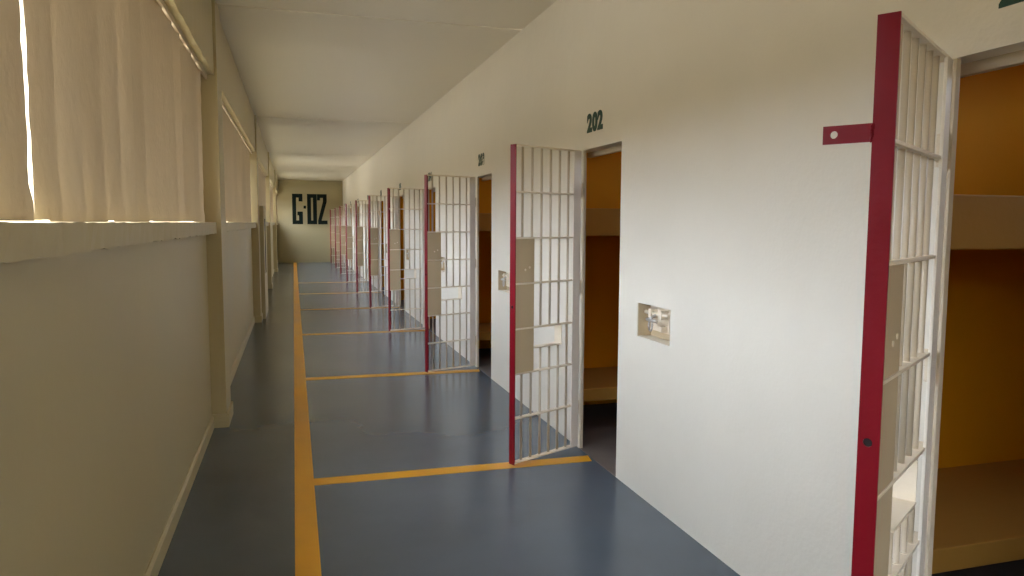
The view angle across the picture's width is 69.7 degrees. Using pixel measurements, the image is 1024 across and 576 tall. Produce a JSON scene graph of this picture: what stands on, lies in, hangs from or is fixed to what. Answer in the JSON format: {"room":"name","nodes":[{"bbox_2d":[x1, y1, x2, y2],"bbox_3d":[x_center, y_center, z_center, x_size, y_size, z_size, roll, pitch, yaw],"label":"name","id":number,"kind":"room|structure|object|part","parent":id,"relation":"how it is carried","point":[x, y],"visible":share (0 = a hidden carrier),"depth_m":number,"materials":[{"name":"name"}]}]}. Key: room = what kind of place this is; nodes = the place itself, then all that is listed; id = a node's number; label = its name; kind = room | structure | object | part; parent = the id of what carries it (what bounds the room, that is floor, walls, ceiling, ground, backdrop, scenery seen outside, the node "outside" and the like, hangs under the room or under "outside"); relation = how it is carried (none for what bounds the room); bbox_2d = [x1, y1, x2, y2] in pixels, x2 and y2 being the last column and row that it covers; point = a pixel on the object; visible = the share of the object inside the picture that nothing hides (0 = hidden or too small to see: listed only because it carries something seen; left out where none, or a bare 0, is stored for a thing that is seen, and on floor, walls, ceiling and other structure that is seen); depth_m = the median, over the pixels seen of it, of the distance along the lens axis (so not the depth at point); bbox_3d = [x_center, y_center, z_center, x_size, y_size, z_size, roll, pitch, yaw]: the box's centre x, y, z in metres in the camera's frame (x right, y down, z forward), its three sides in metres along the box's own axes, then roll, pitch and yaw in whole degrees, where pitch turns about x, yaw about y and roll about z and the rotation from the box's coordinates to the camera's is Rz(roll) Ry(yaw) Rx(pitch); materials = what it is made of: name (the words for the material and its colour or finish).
{"room":"prison interior","nodes":[
{"label":"prison interior","id":0,"kind":"room"},
{"bbox_2d":[0,225,273,575],"bbox_3d":[-4.574,-0.295,12.733,0.260,1.515,34.170,-1,5,-16],"label":"wall","id":1,"kind":"structure","parent":0,"point":[106,412],"depth_m":2.52,"materials":[{"name":"beige paint"}]},
{"bbox_2d":[0,0,206,221],"bbox_3d":[-1.555,-0.797,2.712,0.227,1.103,5.900,-1,5,-16],"label":"curtain","id":2,"kind":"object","parent":1,"relation":"in","point":[101,116],"depth_m":2.44,"materials":[{"name":"fabric"}]},
{"bbox_2d":[0,222,216,262],"bbox_3d":[-1.582,-0.205,2.757,0.337,0.088,5.900,-1,5,-16],"label":"sill","id":3,"kind":"structure","parent":1,"relation":"on","point":[19,241],"depth_m":2.01,"materials":[{"name":"beige paint"}]},
{"bbox_2d":[144,260,277,575],"bbox_3d":[-4.445,0.407,12.835,0.018,0.100,34.170,-1,5,-16],"label":"baseboard","id":4,"kind":"structure","parent":1,"relation":"attached to","point":[156,561],"depth_m":4.16,"materials":[{"name":"beige paint"}]},
{"bbox_2d":[200,0,232,427],"bbox_3d":[-2.454,-0.554,5.765,0.386,3.270,0.432,-1,5,-16],"label":"pillar","id":5,"kind":"structure","parent":1,"relation":"attached to","point":[211,87],"depth_m":5.65,"materials":[{"name":"beige paint"}]},
{"bbox_2d":[222,101,251,221],"bbox_3d":[-3.346,-1.334,8.728,0.225,1.103,5.900,-1,5,-16],"label":"curtain","id":6,"kind":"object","parent":1,"relation":"in","point":[236,148],"depth_m":8.38,"materials":[{"name":"fabric"}]},
{"bbox_2d":[226,222,255,231],"bbox_3d":[-3.372,-0.742,8.773,0.337,0.088,5.900,-1,5,-16],"label":"sill","id":7,"kind":"structure","parent":1,"relation":"on","point":[230,226],"depth_m":7.97,"materials":[{"name":"beige paint"}]},
{"bbox_2d":[249,115,262,322],"bbox_3d":[-4.244,-1.091,11.782,0.386,3.270,0.432,-1,5,-16],"label":"trim","id":8,"kind":"structure","parent":1,"relation":"attached to","point":[254,182],"depth_m":11.66,"materials":[{"name":"beige paint"}]},
{"bbox_2d":[258,163,265,206],"bbox_3d":[-5.135,-1.871,14.745,0.228,1.103,5.900,-1,5,-16],"label":"curtain","id":9,"kind":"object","parent":1,"relation":"in","point":[261,175],"depth_m":15.14,"materials":[{"name":"fabric"}]},
{"bbox_2d":[259,206,267,318],"bbox_3d":[-4.340,-0.469,12.693,0.170,1.870,1.250,-1,5,-16],"label":"door frame","id":10,"kind":"structure","parent":1,"relation":"attached to","point":[262,209],"depth_m":12.15,"materials":[{"name":"beige paint"}]},
{"bbox_2d":[265,152,272,288],"bbox_3d":[-6.034,-1.628,17.798,0.386,3.270,0.432,-1,5,-16],"label":"trim","id":11,"kind":"structure","parent":1,"relation":"attached to","point":[268,210],"depth_m":17.69,"materials":[{"name":"beige paint"}]},
{"bbox_2d":[270,183,272,221],"bbox_3d":[-6.926,-2.408,20.761,0.225,1.103,5.900,-1,5,-16],"label":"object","id":12,"kind":"structure","parent":1,"relation":"in","point":[271,187],"depth_m":21.93,"materials":[{"name":"fabric"}]},
{"bbox_2d":[272,170,277,271],"bbox_3d":[-7.824,-2.165,23.814,0.386,3.270,0.432,-1,5,-16],"label":"trim","id":13,"kind":"structure","parent":1,"relation":"attached to","point":[273,189],"depth_m":23.70,"materials":[{"name":"beige paint"}]},
{"bbox_2d":[277,180,342,262],"bbox_3d":[-8.230,-2.710,29.425,2.890,3.370,0.200,-1,5,-16],"label":"wall","id":14,"kind":"structure","parent":0,"point":[296,243],"depth_m":29.33,"materials":[{"name":"paint"}]},
{"bbox_2d":[292,194,327,223],"bbox_3d":[-8.064,-3.147,29.328,1.350,1.200,0.006,-1,5,-16],"label":"block sign","id":15,"kind":"object","parent":14,"relation":"attached to","point":[315,197],"visible":1,"depth_m":29.33,"materials":[{"name":"black paint"}]},
{"bbox_2d":[215,0,556,180],"bbox_3d":[-3.338,-2.923,12.867,2.890,0.200,34.170,-1,5,-16],"label":"ceiling","id":16,"kind":"structure","parent":0,"point":[328,84],"depth_m":7.61,"materials":[{"name":"paint"}]},
{"bbox_2d":[163,0,213,74],"bbox_3d":[-1.569,-1.629,2.634,0.350,0.576,5.900,-1,5,-16],"label":"beam","id":17,"kind":"structure","parent":16,"relation":"attached to","point":[193,17],"depth_m":4.67,"materials":[{"name":"beige paint"}]},
{"bbox_2d":[220,23,254,151],"bbox_3d":[-3.359,-2.166,8.650,0.350,0.576,5.900,-1,5,-16],"label":"beam","id":18,"kind":"structure","parent":16,"relation":"attached to","point":[235,99],"depth_m":7.70,"materials":[{"name":"beige paint"}]},
{"bbox_2d":[257,124,267,175],"bbox_3d":[-5.149,-2.703,14.667,0.350,0.576,5.900,-1,5,-16],"label":"beam","id":19,"kind":"structure","parent":16,"relation":"attached to","point":[262,151],"depth_m":14.39,"materials":[{"name":"beige paint"}]},
{"bbox_2d":[269,157,274,187],"bbox_3d":[-6.939,-3.240,20.683,0.350,0.576,5.900,-1,5,-16],"label":"beam","id":20,"kind":"structure","parent":16,"relation":"attached to","point":[272,180],"depth_m":20.57,"materials":[{"name":"beige paint"}]},
{"bbox_2d":[275,173,277,193],"bbox_3d":[-8.632,-3.748,26.375,0.350,0.576,5.220,-1,5,-16],"label":"beam","id":21,"kind":"structure","parent":16,"relation":"attached to","point":[276,179],"depth_m":26.48,"materials":[{"name":"beige paint"}]},
{"bbox_2d":[158,262,1023,575],"bbox_3d":[-2.229,0.469,13.499,5.140,0.124,34.170,-1,5,-16],"label":"floor","id":22,"kind":"structure","parent":0,"point":[237,518],"depth_m":4.63,"materials":[{"name":"blue paint"}]},
{"bbox_2d":[294,263,321,575],"bbox_3d":[-4.174,0.332,14.259,0.115,0.002,31.550,-1,5,-16],"label":"floor line","id":23,"kind":"object","parent":22,"relation":"on","point":[307,552],"depth_m":4.77,"materials":[{"name":"yellow paint"}]},
{"bbox_2d":[305,292,380,293],"bbox_3d":[-3.896,0.116,16.738,1.834,0.002,0.120,-1,5,-16],"label":"floor line","id":24,"kind":"object","parent":22,"relation":"on","point":[358,292],"depth_m":16.62,"materials":[{"name":"yellow paint"}]},
{"bbox_2d":[300,307,398,309],"bbox_3d":[-3.008,0.383,13.751,1.834,0.002,0.120,-1,5,-16],"label":"floor line","id":25,"kind":"object","parent":22,"relation":"on","point":[373,307],"depth_m":13.73,"materials":[{"name":"yellow paint"}]},
{"bbox_2d":[302,330,424,334],"bbox_3d":[-2.119,0.650,10.764,1.834,0.002,0.120,-1,5,-16],"label":"floor line","id":26,"kind":"object","parent":22,"relation":"on","point":[402,330],"depth_m":10.74,"materials":[{"name":"yellow paint"}]},
{"bbox_2d":[306,369,479,379],"bbox_3d":[-1.230,0.916,7.777,1.834,0.002,0.120,-1,5,-16],"label":"floor line","id":27,"kind":"object","parent":22,"relation":"on","point":[473,370],"depth_m":7.77,"materials":[{"name":"yellow paint"}]},
{"bbox_2d":[314,455,590,485],"bbox_3d":[-0.341,1.183,4.790,1.834,0.002,0.120,-1,5,-16],"label":"floor line","id":28,"kind":"object","parent":22,"relation":"on","point":[494,466],"depth_m":4.76,"materials":[{"name":"yellow paint"}]},
{"bbox_2d":[342,0,1023,575],"bbox_3d":[-0.845,-1.246,13.758,2.370,3.270,34.170,-1,5,-16],"label":"wall","id":29,"kind":"structure","parent":0,"point":[738,221],"depth_m":3.75,"materials":[{"name":"beige paint"}]},
{"bbox_2d":[367,204,368,280],"bbox_3d":[-3.803,-1.207,19.800,0.114,2.105,0.795,-1,5,-16],"label":"door","id":30,"kind":"structure","parent":29,"relation":"in","point":[367,204],"depth_m":20.05,"materials":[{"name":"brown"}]},
{"bbox_2d":[345,204,367,281],"bbox_3d":[-4.188,-1.220,19.835,0.634,2.088,0.067,-4,7,-41],"label":"gate","id":31,"kind":"object","parent":30,"relation":"attached to","point":[349,243],"visible":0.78,"depth_m":19.71,"materials":[{"name":"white metal"}]},
{"bbox_3d":[-4.343,-1.209,19.668,0.168,0.875,0.006,-4,7,-41],"label":"lock plate","id":32,"kind":"part","parent":31,"relation":"part of","materials":[{"name":"beige metal"}]},
{"bbox_2d":[399,196,402,305],"bbox_3d":[-2.021,-0.673,13.813,0.114,2.105,0.795,-1,5,-16],"label":"door","id":33,"kind":"structure","parent":29,"relation":"in","point":[399,196],"depth_m":14.05,"materials":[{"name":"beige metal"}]},
{"bbox_2d":[368,195,398,307],"bbox_3d":[-2.407,-0.685,13.847,0.634,2.088,0.067,-4,7,-41],"label":"gate","id":34,"kind":"object","parent":33,"relation":"attached to","point":[374,266],"visible":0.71,"depth_m":13.72,"materials":[{"name":"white metal"}]},
{"bbox_3d":[-2.562,-0.674,13.680,0.168,0.875,0.006,-4,7,-41],"label":"lock plate","id":35,"kind":"part","parent":34,"relation":"part of","materials":[{"name":"beige metal"}]},
{"bbox_2d":[406,250,408,259],"bbox_3d":[-1.806,-0.593,13.021,0.096,0.195,0.391,-1,5,-16],"label":"bolt","id":36,"kind":"object","parent":29,"relation":"attached to","point":[407,251],"visible":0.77,"depth_m":13.19,"materials":[{"name":"beige metal"}]},
{"bbox_2d":[428,189,434,328],"bbox_3d":[-1.132,-0.406,10.823,0.114,2.105,0.795,-1,5,-16],"label":"door","id":37,"kind":"structure","parent":29,"relation":"in","point":[428,189],"depth_m":10.98,"materials":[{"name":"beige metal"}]},
{"bbox_2d":[387,188,424,330],"bbox_3d":[-1.538,-0.421,10.888,0.634,2.088,0.067,-3,6,-34],"label":"gate","id":38,"kind":"object","parent":37,"relation":"attached to","point":[394,249],"visible":0.82,"depth_m":10.80,"materials":[{"name":"white metal"}]},
{"bbox_3d":[-1.712,-0.412,10.741,0.168,0.875,0.006,-3,6,-34],"label":"lock plate","id":39,"kind":"part","parent":38,"relation":"part of","materials":[{"name":"beige metal"}]},
{"bbox_2d":[441,257,444,269],"bbox_3d":[-0.916,-0.326,10.032,0.096,0.195,0.391,-1,5,-16],"label":"bolt","id":40,"kind":"object","parent":29,"relation":"attached to","point":[442,261],"visible":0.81,"depth_m":10.21,"materials":[{"name":"beige metal"}]},
{"bbox_2d":[478,153,483,165],"bbox_3d":[-0.328,-1.367,7.816,0.003,0.128,0.258,-1,5,-16],"label":"number sign","id":41,"kind":"object","parent":29,"relation":"attached to","point":[482,154],"visible":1,"depth_m":7.83,"materials":[{"name":"green paint"}]},
{"bbox_2d":[477,176,491,366],"bbox_3d":[-0.257,-0.143,7.882,0.114,2.105,0.795,-1,5,-16],"label":"door frame","id":42,"kind":"structure","parent":29,"relation":"in","point":[487,177],"depth_m":8.10,"materials":[{"name":"beige metal"}]},
{"bbox_2d":[424,175,475,372],"bbox_3d":[-0.656,-0.158,7.936,0.634,2.088,0.067,-3,6,-37],"label":"gate","id":43,"kind":"object","parent":42,"relation":"attached to","point":[433,287],"visible":1,"depth_m":7.89,"materials":[{"name":"white metal"}]},
{"bbox_3d":[-0.824,-0.148,7.781,0.168,0.875,0.006,-3,6,-37],"label":"lock plate","id":44,"kind":"part","parent":43,"relation":"part of","materials":[{"name":"beige metal"}]},
{"bbox_2d":[479,323,490,340],"bbox_3d":[0.518,0.512,9.242,2.288,0.100,0.770,-1,5,-16],"label":"bunk slab","id":45,"kind":"object","parent":29,"relation":"attached to","point":[484,328],"depth_m":8.63,"materials":[{"name":"paint"}]},
{"bbox_2d":[479,213,491,230],"bbox_3d":[0.525,-0.812,9.126,2.288,0.208,0.770,-1,5,-16],"label":"bunk slab","id":46,"kind":"object","parent":29,"relation":"attached to","point":[485,219],"depth_m":8.48,"materials":[{"name":"paint"}]},
{"bbox_2d":[499,270,508,289],"bbox_3d":[-0.041,-0.064,7.090,0.096,0.195,0.391,-1,5,-16],"label":"bolt","id":47,"kind":"object","parent":29,"relation":"attached to","point":[503,276],"visible":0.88,"depth_m":7.26,"materials":[{"name":"beige metal"}]},
{"bbox_2d":[587,110,602,132],"bbox_3d":[0.548,-1.104,4.871,0.003,0.128,0.264,-1,5,-16],"label":"number","id":48,"kind":"object","parent":29,"relation":"attached to","point":[600,126],"visible":1,"depth_m":4.86,"materials":[{"name":"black paint"}]},
{"bbox_2d":[583,366,617,401],"bbox_3d":[1.393,0.775,6.300,2.288,0.100,0.770,-1,5,-16],"label":"bunk slab","id":49,"kind":"object","parent":29,"relation":"attached to","point":[600,383],"depth_m":5.82,"materials":[{"name":"paint"}]},
{"bbox_2d":[580,145,621,447],"bbox_3d":[0.618,0.119,4.941,0.114,2.105,0.795,-1,5,-16],"label":"door frame","id":50,"kind":"structure","parent":29,"relation":"in","point":[618,148],"depth_m":5.14,"materials":[{"name":"beige metal"}]},
{"bbox_2d":[509,144,581,464],"bbox_3d":[0.235,0.107,4.973,0.634,2.088,0.067,-4,7,-42],"label":"gate","id":51,"kind":"object","parent":50,"relation":"attached to","point":[521,349],"visible":1,"depth_m":4.90,"materials":[{"name":"white metal"}]},
{"bbox_3d":[0.081,0.118,4.804,0.168,0.875,0.006,-4,7,-42],"label":"lock plate","id":52,"kind":"part","parent":51,"relation":"part of","materials":[{"name":"beige metal"}]},
{"bbox_2d":[586,208,620,235],"bbox_3d":[1.400,-0.549,6.184,2.288,0.208,0.770,-1,5,-16],"label":"bunk slab","id":53,"kind":"object","parent":29,"relation":"attached to","point":[599,221],"depth_m":5.58,"materials":[{"name":"paint"}]},
{"bbox_2d":[638,303,670,340],"bbox_3d":[0.834,0.199,4.149,0.096,0.195,0.391,-1,5,-16],"label":"bolt","id":54,"kind":"object","parent":29,"relation":"attached to","point":[652,320],"visible":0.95,"depth_m":4.24,"materials":[{"name":"beige metal"}]},
{"bbox_3d":[0.811,0.169,4.161,0.060,0.045,0.120,-1,5,-16],"label":"handle","id":55,"kind":"part","parent":54,"relation":"part of","materials":[{"name":"metal"}]},
{"bbox_3d":[0.827,0.150,4.198,0.022,0.022,0.275,-1,5,-16],"label":"bolt rod","id":56,"kind":"part","parent":54,"relation":"part of","materials":[{"name":"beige metal"}]},
{"bbox_3d":[0.854,0.180,4.229,0.012,0.145,0.225,-1,5,-16],"label":"plate","id":57,"kind":"part","parent":54,"relation":"part of","materials":[{"name":"beige metal"}]},
{"bbox_2d":[925,50,1023,575],"bbox_3d":[1.469,0.375,2.080,0.114,2.105,0.830,-1,5,-16],"label":"door frame","id":58,"kind":"structure","parent":29,"relation":"in","point":[1016,58],"depth_m":2.28,"materials":[{"name":"beige metal"}]},
{"bbox_2d":[823,11,952,575],"bbox_3d":[1.058,0.362,2.118,0.170,2.088,0.669,5,7,40],"label":"gate","id":59,"kind":"object","parent":58,"relation":"attached to","point":[886,474],"visible":1,"depth_m":1.91,"materials":[{"name":"red metal"}]},
{"bbox_3d":[0.963,0.378,1.891,0.006,0.875,0.176,5,7,40],"label":"lock plate","id":60,"kind":"part","parent":59,"relation":"part of","materials":[{"name":"beige metal"}]},
{"bbox_2d":[932,459,1023,573],"bbox_3d":[2.239,1.029,3.456,2.288,0.100,0.770,-1,5,-16],"label":"bunk slab","id":61,"kind":"object","parent":29,"relation":"attached to","point":[979,510],"visible":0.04,"depth_m":3.22,"materials":[{"name":"paint"}]},
{"bbox_2d":[950,194,1023,249],"bbox_3d":[2.246,-0.295,3.340,2.288,0.208,0.770,-1,5,-16],"label":"bunk slab","id":62,"kind":"object","parent":29,"relation":"attached to","point":[979,222],"visible":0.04,"depth_m":2.81,"materials":[{"name":"paint"}]},
{"bbox_2d":[998,0,1023,8],"bbox_3d":[1.413,-0.844,1.963,0.003,0.128,0.238,-1,5,-16],"label":"number","id":63,"kind":"object","parent":29,"relation":"attached to","point":[1003,3],"visible":1,"depth_m":2.06,"materials":[{"name":"green paint"}]},
{"bbox_3d":[-2.913,-0.940,16.811,0.114,2.105,0.795,-1,5,-16],"label":"door","id":64,"kind":"structure","parent":29,"relation":"in","visible":0},
{"bbox_2d":[355,200,380,292],"bbox_3d":[-3.292,-0.952,16.837,0.634,2.088,0.067,-4,7,-43],"label":"gate","id":65,"kind":"object","parent":64,"relation":"attached to","point":[359,230],"visible":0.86,"depth_m":16.70,"materials":[{"name":"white metal"}]},
{"bbox_3d":[-3.442,-0.941,16.665,0.168,0.875,0.006,-4,7,-43],"label":"lock plate","id":66,"kind":"part","parent":65,"relation":"part of","materials":[{"name":"beige metal"}]},
{"bbox_3d":[-4.692,-1.474,22.789,0.114,2.105,0.795,-1,5,-16],"label":"door","id":67,"kind":"structure","parent":29,"relation":"in","visible":0},
{"bbox_2d":[339,206,355,273],"bbox_3d":[-5.061,-1.485,22.804,0.067,2.088,0.634,5,7,43],"label":"gate","id":68,"kind":"object","parent":67,"relation":"attached to","point":[342,228],"visible":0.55,"depth_m":22.63,"materials":[{"name":"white metal"}]},
{"bbox_3d":[-5.201,-1.473,22.624,0.006,0.875,0.168,5,7,43],"label":"lock plate","id":69,"kind":"part","parent":68,"relation":"part of","materials":[{"name":"beige metal"}]},
{"bbox_3d":[-5.581,-1.741,25.779,0.114,2.105,0.795,-1,5,-16],"label":"door","id":70,"kind":"structure","parent":29,"relation":"in","visible":0},
{"bbox_2d":[335,208,350,267],"bbox_3d":[-5.935,-1.751,25.778,0.067,2.088,0.634,4,6,39],"label":"gate","id":71,"kind":"object","parent":70,"relation":"attached to","point":[337,227],"visible":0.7,"depth_m":25.61,"materials":[{"name":"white metal"}]},
{"bbox_3d":[-6.062,-1.737,25.589,0.006,0.875,0.168,4,6,39],"label":"lock plate","id":72,"kind":"part","parent":71,"relation":"part of","materials":[{"name":"beige metal"}]},
{"bbox_3d":[-6.471,-2.008,28.768,0.114,2.105,0.795,-1,5,-16],"label":"door","id":73,"kind":"structure","parent":29,"relation":"in","visible":0},
{"bbox_2d":[330,210,344,262],"bbox_3d":[-6.836,-2.018,28.778,0.067,2.088,0.634,5,7,42],"label":"gate","id":74,"kind":"object","parent":73,"relation":"attached to","point":[332,227],"visible":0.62,"depth_m":28.64,"materials":[{"name":"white metal"}]},
{"bbox_3d":[-6.973,-2.006,28.596,0.006,0.875,0.168,5,7,42],"label":"lock plate","id":75,"kind":"part","parent":74,"relation":"part of","materials":[{"name":"beige metal"}]}
]}

